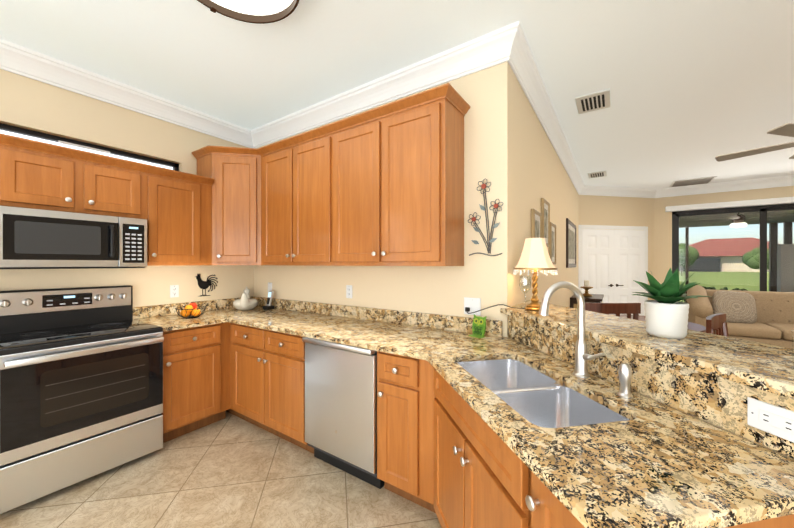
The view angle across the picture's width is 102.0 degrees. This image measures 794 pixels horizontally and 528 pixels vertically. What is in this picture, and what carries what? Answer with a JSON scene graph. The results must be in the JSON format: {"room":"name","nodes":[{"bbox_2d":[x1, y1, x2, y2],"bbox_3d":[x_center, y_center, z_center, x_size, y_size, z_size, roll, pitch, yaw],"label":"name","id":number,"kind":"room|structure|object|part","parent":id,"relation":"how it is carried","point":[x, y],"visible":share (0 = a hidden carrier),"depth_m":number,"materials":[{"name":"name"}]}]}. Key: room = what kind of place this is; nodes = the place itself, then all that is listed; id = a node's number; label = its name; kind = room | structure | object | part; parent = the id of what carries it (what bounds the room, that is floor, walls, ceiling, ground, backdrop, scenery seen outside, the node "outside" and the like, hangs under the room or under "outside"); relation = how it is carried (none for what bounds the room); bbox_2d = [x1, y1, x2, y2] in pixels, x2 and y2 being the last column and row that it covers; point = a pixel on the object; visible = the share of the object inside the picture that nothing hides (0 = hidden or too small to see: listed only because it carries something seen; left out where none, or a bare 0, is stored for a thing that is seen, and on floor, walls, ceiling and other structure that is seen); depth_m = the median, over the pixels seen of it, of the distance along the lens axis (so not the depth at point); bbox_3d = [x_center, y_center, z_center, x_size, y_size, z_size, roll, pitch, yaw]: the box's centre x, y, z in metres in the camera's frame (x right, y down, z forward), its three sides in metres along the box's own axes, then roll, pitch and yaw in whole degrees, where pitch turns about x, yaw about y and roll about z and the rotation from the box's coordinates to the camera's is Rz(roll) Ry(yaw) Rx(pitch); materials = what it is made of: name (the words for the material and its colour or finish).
{"room":"kitchen","nodes":[
{"label":"kitchen","id":0,"kind":"room"},
{"bbox_2d":[0,411,441,527],"bbox_3d":[2.707,1.411,1.617,9.800,0.050,10.970,0,0,34],"label":"floor","id":1,"kind":"structure","parent":0,"point":[230,470],"depth_m":1.93,"materials":[{"name":"tile"}]},
{"bbox_2d":[0,285,163,513],"bbox_3d":[-2.176,0.782,2.207,0.748,1.204,0.756,0,0,34],"label":"range","id":2,"kind":"object","parent":1,"relation":"on","point":[81,383],"visible":1,"depth_m":2.04,"materials":[{"name":"grey metal"}]},
{"bbox_2d":[161,322,228,442],"bbox_3d":[-1.865,0.943,2.784,0.617,0.881,0.538,0,0,34],"label":"base cabinet","id":3,"kind":"object","parent":1,"relation":"on","point":[195,359],"depth_m":2.60,"materials":[{"name":"brown wood"}]},
{"bbox_2d":[229,322,313,453],"bbox_3d":[-0.879,0.943,2.787,0.971,0.881,0.616,0,0,34],"label":"base cabinet","id":4,"kind":"object","parent":1,"relation":"on","point":[267,367],"depth_m":2.50,"materials":[{"name":"brown wood"}]},
{"bbox_2d":[133,281,578,334],"bbox_3d":[-0.178,0.387,1.950,4.345,0.630,1.260,0,0,34],"label":"countertop","id":5,"kind":"structure","parent":4,"relation":"on","point":[283,318],"depth_m":2.83,"materials":[{"name":"stone"}]},
{"bbox_2d":[175,303,205,317],"bbox_3d":[-1.812,0.405,2.830,0.236,0.131,0.236,0,0,34],"label":"fruit bowl","id":6,"kind":"object","parent":5,"relation":"on","point":[192,310],"visible":1,"depth_m":2.79,"materials":[{"name":"orange food"}]},
{"bbox_2d":[233,287,257,310],"bbox_3d":[-1.569,0.357,3.336,0.329,0.226,0.261,0,0,34],"label":"dish","id":7,"kind":"object","parent":5,"relation":"on","point":[245,302],"visible":1,"depth_m":3.23,"materials":[{"name":"beige ceramic"}]},
{"bbox_2d":[263,290,273,309],"bbox_3d":[-1.337,0.374,3.351,0.080,0.192,0.097,0,0,26],"label":"cordless phone","id":8,"kind":"object","parent":5,"relation":"on","point":[268,306],"visible":0.98,"depth_m":3.35,"materials":[{"name":"black plastic"}]},
{"bbox_2d":[469,314,486,337],"bbox_3d":[0.521,0.403,2.089,0.065,0.135,0.104,0,0,-36],"label":"owl figurine","id":9,"kind":"object","parent":5,"relation":"on","point":[478,327],"visible":1,"depth_m":2.09,"materials":[{"name":"green ceramic"}]},
{"bbox_2d":[466,238,557,313],"bbox_3d":[0.741,0.087,2.098,0.556,0.495,0.258,0,0,34],"label":"table lamp","id":10,"kind":"object","parent":5,"relation":"on","point":[535,258],"visible":1,"depth_m":1.97,"materials":[{"name":"beige fabric"}]},
{"bbox_3d":[0.634,0.295,2.098,0.379,0.078,0.084,0,0,34],"label":"lamp cord","id":11,"kind":"part","parent":10,"relation":"part of","materials":[{"name":"black plastic"}]},
{"bbox_2d":[519,276,530,306],"bbox_3d":[0.850,0.182,2.132,0.076,0.205,0.076,0,0,34],"label":"wine glass","id":12,"kind":"object","parent":5,"relation":"on","point":[527,283],"visible":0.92,"depth_m":2.13,"materials":[{"name":"clear glass"}]},
{"bbox_2d":[632,268,710,338],"bbox_3d":[1.086,0.150,1.280,0.258,0.271,0.264,0,0,34],"label":"potted plant","id":13,"kind":"object","parent":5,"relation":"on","point":[666,312],"visible":1,"depth_m":1.24,"materials":[{"name":"white"}]},
{"bbox_2d":[302,337,383,488],"bbox_3d":[-0.226,0.945,2.325,0.616,0.879,0.646,0,0,34],"label":"dishwasher","id":14,"kind":"object","parent":1,"relation":"on","point":[341,406],"visible":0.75,"depth_m":2.05,"materials":[{"name":"grey metal"}]},
{"bbox_2d":[377,351,424,381],"bbox_3d":[0.202,0.944,2.053,0.388,0.881,0.616,0,0,34],"label":"drawer","id":15,"kind":"object","parent":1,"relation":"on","point":[388,364],"depth_m":1.84,"materials":[{"name":"brown wood"}]},
{"bbox_2d":[377,360,562,527],"bbox_3d":[0.291,0.944,1.285,0.622,0.881,0.623,0,0,34],"label":"base cabinet","id":16,"kind":"object","parent":1,"relation":"on","point":[448,456],"depth_m":1.58,"materials":[{"name":"brown wood"}]},
{"bbox_2d":[297,289,793,527],"bbox_3d":[0.650,0.391,0.847,1.735,0.625,0.776,0,0,34],"label":"countertop","id":17,"kind":"structure","parent":16,"relation":"on","point":[587,448],"depth_m":1.00,"materials":[{"name":"stone"}]},
{"bbox_2d":[457,359,628,427],"bbox_3d":[0.515,0.603,1.312,0.778,0.200,0.778,0,0,34],"label":"sink","id":18,"kind":"object","parent":17,"relation":"in","point":[537,395],"depth_m":1.32,"materials":[{"name":"silver metal"}]},
{"bbox_2d":[539,281,604,377],"bbox_3d":[0.725,0.272,1.332,0.231,0.399,0.176,0,0,34],"label":"faucet","id":19,"kind":"object","parent":17,"relation":"on","point":[581,356],"depth_m":1.35,"materials":[{"name":"silver metal"}]},
{"bbox_2d":[617,363,632,398],"bbox_3d":[0.816,0.413,1.150,0.048,0.117,0.048,0,0,34],"label":"soap dispenser","id":20,"kind":"object","parent":17,"relation":"on","point":[624,371],"depth_m":1.14,"materials":[{"name":"silver metal"}]},
{"bbox_2d":[570,280,603,308],"bbox_3d":[3.044,0.823,5.135,0.416,1.120,0.870,0,0,34],"label":"chest","id":21,"kind":"object","parent":1,"relation":"on","point":[593,298],"visible":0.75,"depth_m":4.90,"materials":[{"name":"brown wood"}]},
{"bbox_2d":[580,280,592,295],"bbox_3d":[3.015,0.386,5.112,0.180,0.245,0.180,0,0,34],"label":"candle holder","id":22,"kind":"object","parent":21,"relation":"on","point":[586,286],"depth_m":5.08,"materials":[{"name":"gold metal"}]},
{"bbox_2d":[585,303,640,319],"bbox_3d":[1.861,0.860,2.997,0.473,1.049,0.511,0,0,1],"label":"dining chair","id":23,"kind":"object","parent":1,"relation":"on","point":[605,308],"depth_m":2.75,"materials":[{"name":"brown wood"}]},
{"bbox_2d":[505,460,793,527],"bbox_3d":[0.666,0.944,0.786,0.587,0.881,0.587,0,0,34],"label":"base cabinet","id":24,"kind":"object","parent":1,"relation":"on","point":[529,503],"depth_m":0.80,"materials":[{"name":"brown wood"}]},
{"bbox_2d":[609,314,705,332],"bbox_3d":[2.652,1.009,3.546,1.100,0.749,1.100,0,0,34],"label":"dining table","id":25,"kind":"object","parent":1,"relation":"on","point":[694,326],"visible":0.08,"depth_m":3.32,"materials":[{"name":"brown wood"}]},
{"bbox_2d":[706,313,728,336],"bbox_3d":[2.231,0.865,1.939,0.433,1.039,0.510,0,0,-35],"label":"dining chair","id":26,"kind":"object","parent":1,"relation":"on","point":[716,324],"depth_m":2.17,"materials":[{"name":"brown wood"}]},
{"bbox_2d":[686,285,793,348],"bbox_3d":[5.736,0.866,4.563,2.453,1.034,1.082,0,0,34],"label":"sofa","id":27,"kind":"object","parent":1,"relation":"on","point":[766,317],"visible":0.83,"depth_m":4.83,"materials":[{"name":"beige fabric"}]},
{"bbox_2d":[712,291,756,323],"bbox_3d":[5.160,0.664,4.925,0.489,0.493,0.287,0,0,34],"label":"pillow","id":28,"kind":"object","parent":27,"relation":"on","point":[738,307],"depth_m":4.86,"materials":[{"name":"fabric"}]},
{"bbox_2d":[0,61,793,338],"bbox_3d":[2.707,-0.044,1.616,9.800,2.860,10.970,0,0,34],"label":"wall","id":29,"kind":"structure","parent":0,"point":[511,155],"depth_m":2.58,"materials":[{"name":"beige paint"}]},
{"bbox_2d":[0,133,143,218],"bbox_3d":[-2.353,-0.574,2.328,0.322,0.428,0.762,0,0,34],"label":"upper cabinet","id":30,"kind":"object","parent":29,"relation":"attached to","point":[33,174],"depth_m":2.19,"materials":[{"name":"brown wood"}]},
{"bbox_2d":[0,206,146,268],"bbox_3d":[-2.305,-0.159,2.294,0.438,0.381,0.756,0,0,34],"label":"microwave","id":31,"kind":"object","parent":30,"relation":"attached to","point":[30,238],"visible":1,"depth_m":2.14,"materials":[{"name":"grey metal"}]},
{"bbox_2d":[0,123,178,170],"bbox_3d":[-2.738,-0.755,2.195,0.050,0.420,2.210,0,0,34],"label":"window","id":32,"kind":"structure","parent":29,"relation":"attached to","point":[36,134],"depth_m":2.54,"materials":[{"name":"grey"}]},
{"bbox_2d":[170,285,178,297],"bbox_3d":[-2.082,0.255,3.007,0.008,0.115,0.072,0,0,34],"label":"electrical outlet","id":33,"kind":"object","parent":29,"relation":"attached to","point":[174,289],"depth_m":3.00,"materials":[{"name":"white plastic"}]},
{"bbox_2d":[144,164,211,265],"bbox_3d":[-1.991,-0.388,2.861,0.322,0.801,0.526,0,0,34],"label":"upper cabinet","id":34,"kind":"object","parent":29,"relation":"attached to","point":[177,204],"depth_m":2.75,"materials":[{"name":"brown wood"}]},
{"bbox_2d":[196,274,217,295],"bbox_3d":[-1.919,0.206,3.243,0.014,0.232,0.224,0,0,34],"label":"wall art","id":35,"kind":"object","parent":29,"relation":"attached to","point":[202,285],"visible":1,"depth_m":3.23,"materials":[{"name":"black metal"}]},
{"bbox_2d":[196,146,259,264],"bbox_3d":[-1.554,-0.538,3.251,0.607,1.100,0.606,0,0,34],"label":"upper cabinet","id":36,"kind":"object","parent":29,"relation":"attached to","point":[235,171],"depth_m":3.03,"materials":[{"name":"brown wood"}]},
{"bbox_2d":[268,282,271,292],"bbox_3d":[-1.381,0.260,3.498,0.072,0.115,0.006,0,0,34],"label":"electrical outlet","id":37,"kind":"object","parent":29,"relation":"attached to","point":[269,284],"depth_m":3.50,"materials":[{"name":"white plastic"}]},
{"bbox_2d":[260,123,331,265],"bbox_3d":[-0.825,-0.538,2.927,0.963,1.100,0.322,0,0,34],"label":"upper cabinet","id":38,"kind":"object","parent":29,"relation":"attached to","point":[296,171],"depth_m":2.75,"materials":[{"name":"brown wood"}]},
{"bbox_2d":[346,285,351,297],"bbox_3d":[-0.422,0.245,2.845,0.072,0.115,0.008,0,0,34],"label":"electrical outlet","id":39,"kind":"object","parent":29,"relation":"attached to","point":[348,287],"depth_m":2.84,"materials":[{"name":"white plastic"}]},
{"bbox_2d":[0,21,793,197],"bbox_3d":[2.706,-1.391,1.621,9.488,0.164,10.658,0,0,34],"label":"crown molding","id":40,"kind":"structure","parent":29,"relation":"attached to","point":[509,44],"depth_m":2.65,"materials":[{"name":"white"}]},
{"bbox_2d":[332,83,467,265],"bbox_3d":[-0.024,-0.537,2.383,0.972,1.100,0.322,0,0,34],"label":"upper cabinet","id":41,"kind":"object","parent":29,"relation":"attached to","point":[383,185],"depth_m":2.18,"materials":[{"name":"brown wood"}]},
{"bbox_2d":[464,297,480,315],"bbox_3d":[0.510,0.290,2.198,0.118,0.118,0.030,0,0,34],"label":"electrical outlet","id":42,"kind":"object","parent":29,"relation":"attached to","point":[471,304],"depth_m":2.20,"materials":[{"name":"white plastic"}]},
{"bbox_2d":[468,179,502,255],"bbox_3d":[0.588,-0.311,2.148,0.242,0.519,0.015,0,0,34],"label":"wall art","id":43,"kind":"object","parent":29,"relation":"attached to","point":[495,205],"visible":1,"depth_m":2.14,"materials":[{"name":"metal"},{"name":"painted metal"}]},
{"bbox_2d":[566,218,575,267],"bbox_3d":[2.722,-0.296,5.009,0.028,0.700,1.150,0,0,34],"label":"picture frame","id":44,"kind":"object","parent":29,"relation":"attached to","point":[570,227],"depth_m":4.86,"materials":[{"name":"wood"}]},
{"bbox_2d":[578,225,647,315],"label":"door","id":45,"kind":"structure","parent":29,"relation":"attached to","point":[612,263],"depth_m":6.22,"materials":[{"name":"white wood"}]},
{"bbox_2d":[665,197,793,291],"bbox_3d":[6.852,0.136,5.244,3.820,2.495,0.250,0,0,34],"label":"sliding window","id":46,"kind":"structure","parent":29,"relation":"in","point":[763,206],"depth_m":5.72,"materials":[{"name":"grey"}]},
{"bbox_2d":[0,0,793,188],"bbox_3d":[2.707,-1.499,1.615,9.800,0.050,10.970,0,0,34],"label":"ceiling","id":47,"kind":"structure","parent":0,"point":[696,87],"depth_m":2.30,"materials":[{"name":"white paint"}]},
{"bbox_2d":[197,0,298,23],"bbox_3d":[-0.772,-1.417,1.531,0.602,0.114,0.600,0,0,34],"label":"ceiling light","id":48,"kind":"object","parent":47,"relation":"attached to","point":[260,11],"visible":1,"depth_m":1.75,"materials":[{"name":"white glass"}]},
{"bbox_2d":[575,89,609,113],"bbox_3d":[1.784,-1.468,2.925,0.260,0.013,0.360,0,0,34],"label":"ceiling vent","id":49,"kind":"object","parent":47,"relation":"in","point":[599,100],"depth_m":2.89,"materials":[{"name":"white metal"}]},
{"bbox_2d":[587,171,606,178],"bbox_3d":[3.296,-1.470,5.295,0.260,0.013,0.360,0,0,34],"label":"ceiling vent","id":50,"kind":"object","parent":47,"relation":"in","point":[601,173],"depth_m":5.26,"materials":[{"name":"white metal"}]},
{"bbox_2d":[670,176,716,186],"bbox_3d":[5.286,-1.470,5.769,0.560,0.013,0.560,0,0,34],"label":"ceiling vent","id":51,"kind":"object","parent":47,"relation":"in","point":[704,180],"depth_m":5.70,"materials":[{"name":"white metal"}]},
{"bbox_2d":[715,123,793,161],"bbox_3d":[3.956,-1.227,2.954,1.434,0.494,1.394,0,0,34],"label":"ceiling fan","id":52,"kind":"object","parent":47,"relation":"hanging from","point":[787,129],"visible":1,"depth_m":3.19,"materials":[{"name":"brown wood"}]},
{"bbox_2d":[515,340,793,459],"bbox_3d":[0.944,0.852,1.412,0.149,1.067,1.384,0,0,-11],"label":"wall","id":53,"kind":"structure","parent":0,"point":[679,410],"depth_m":1.03,"materials":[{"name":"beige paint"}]},
{"bbox_2d":[747,397,793,442],"bbox_3d":[0.953,0.394,0.805,0.008,0.075,0.120,0,0,-11],"label":"electrical outlet","id":54,"kind":"object","parent":53,"relation":"attached to","point":[771,419],"depth_m":0.81,"materials":[{"name":"white plastic"}]},
{"label":"outside","id":55,"kind":"structure","parent":0,"visible":0},
{"bbox_2d":[0,130,172,169],"bbox_3d":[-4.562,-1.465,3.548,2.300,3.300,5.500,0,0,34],"label":"window pane","id":56,"kind":"object","parent":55,"point":[74,147],"depth_m":4.21,"materials":[{"name":"white glass"}]},
{"bbox_2d":[679,271,768,301],"bbox_3d":[70.938,1.413,57.140,180.000,0.080,230.000,0,0,34],"label":"lawn","id":57,"kind":"structure","parent":55,"point":[753,284],"depth_m":27.11,"materials":[{"name":"green plant"}]},
{"bbox_2d":[679,238,768,271],"bbox_3d":[62.304,-1.774,60.392,17.900,6.250,20.800,0,0,-44],"label":"house","id":58,"kind":"structure","parent":57,"relation":"on","point":[729,263],"depth_m":57.33,"materials":[{"name":"beige paint"}]},
{"bbox_2d":[679,243,768,300],"bbox_3d":[36.522,-4.629,33.676,98.727,12.008,117.239,0,0,34],"label":"trees","id":59,"kind":"object","parent":57,"relation":"on","point":[753,263],"depth_m":29.12,"materials":[{"name":"green plant"}]},
{"bbox_2d":[679,210,793,302],"bbox_3d":[8.691,0.062,7.312,9.000,2.760,5.173,0,0,34],"label":"lanai","id":60,"kind":"object","parent":57,"relation":"on","point":[786,284],"depth_m":8.08,"materials":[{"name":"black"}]},
{"bbox_2d":[686,213,793,227],"bbox_3d":[6.945,-0.929,6.619,1.491,0.374,1.551,0,0,34],"label":"fan","id":61,"kind":"object","parent":60,"relation":"hanging from","point":[739,219],"depth_m":6.53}
]}

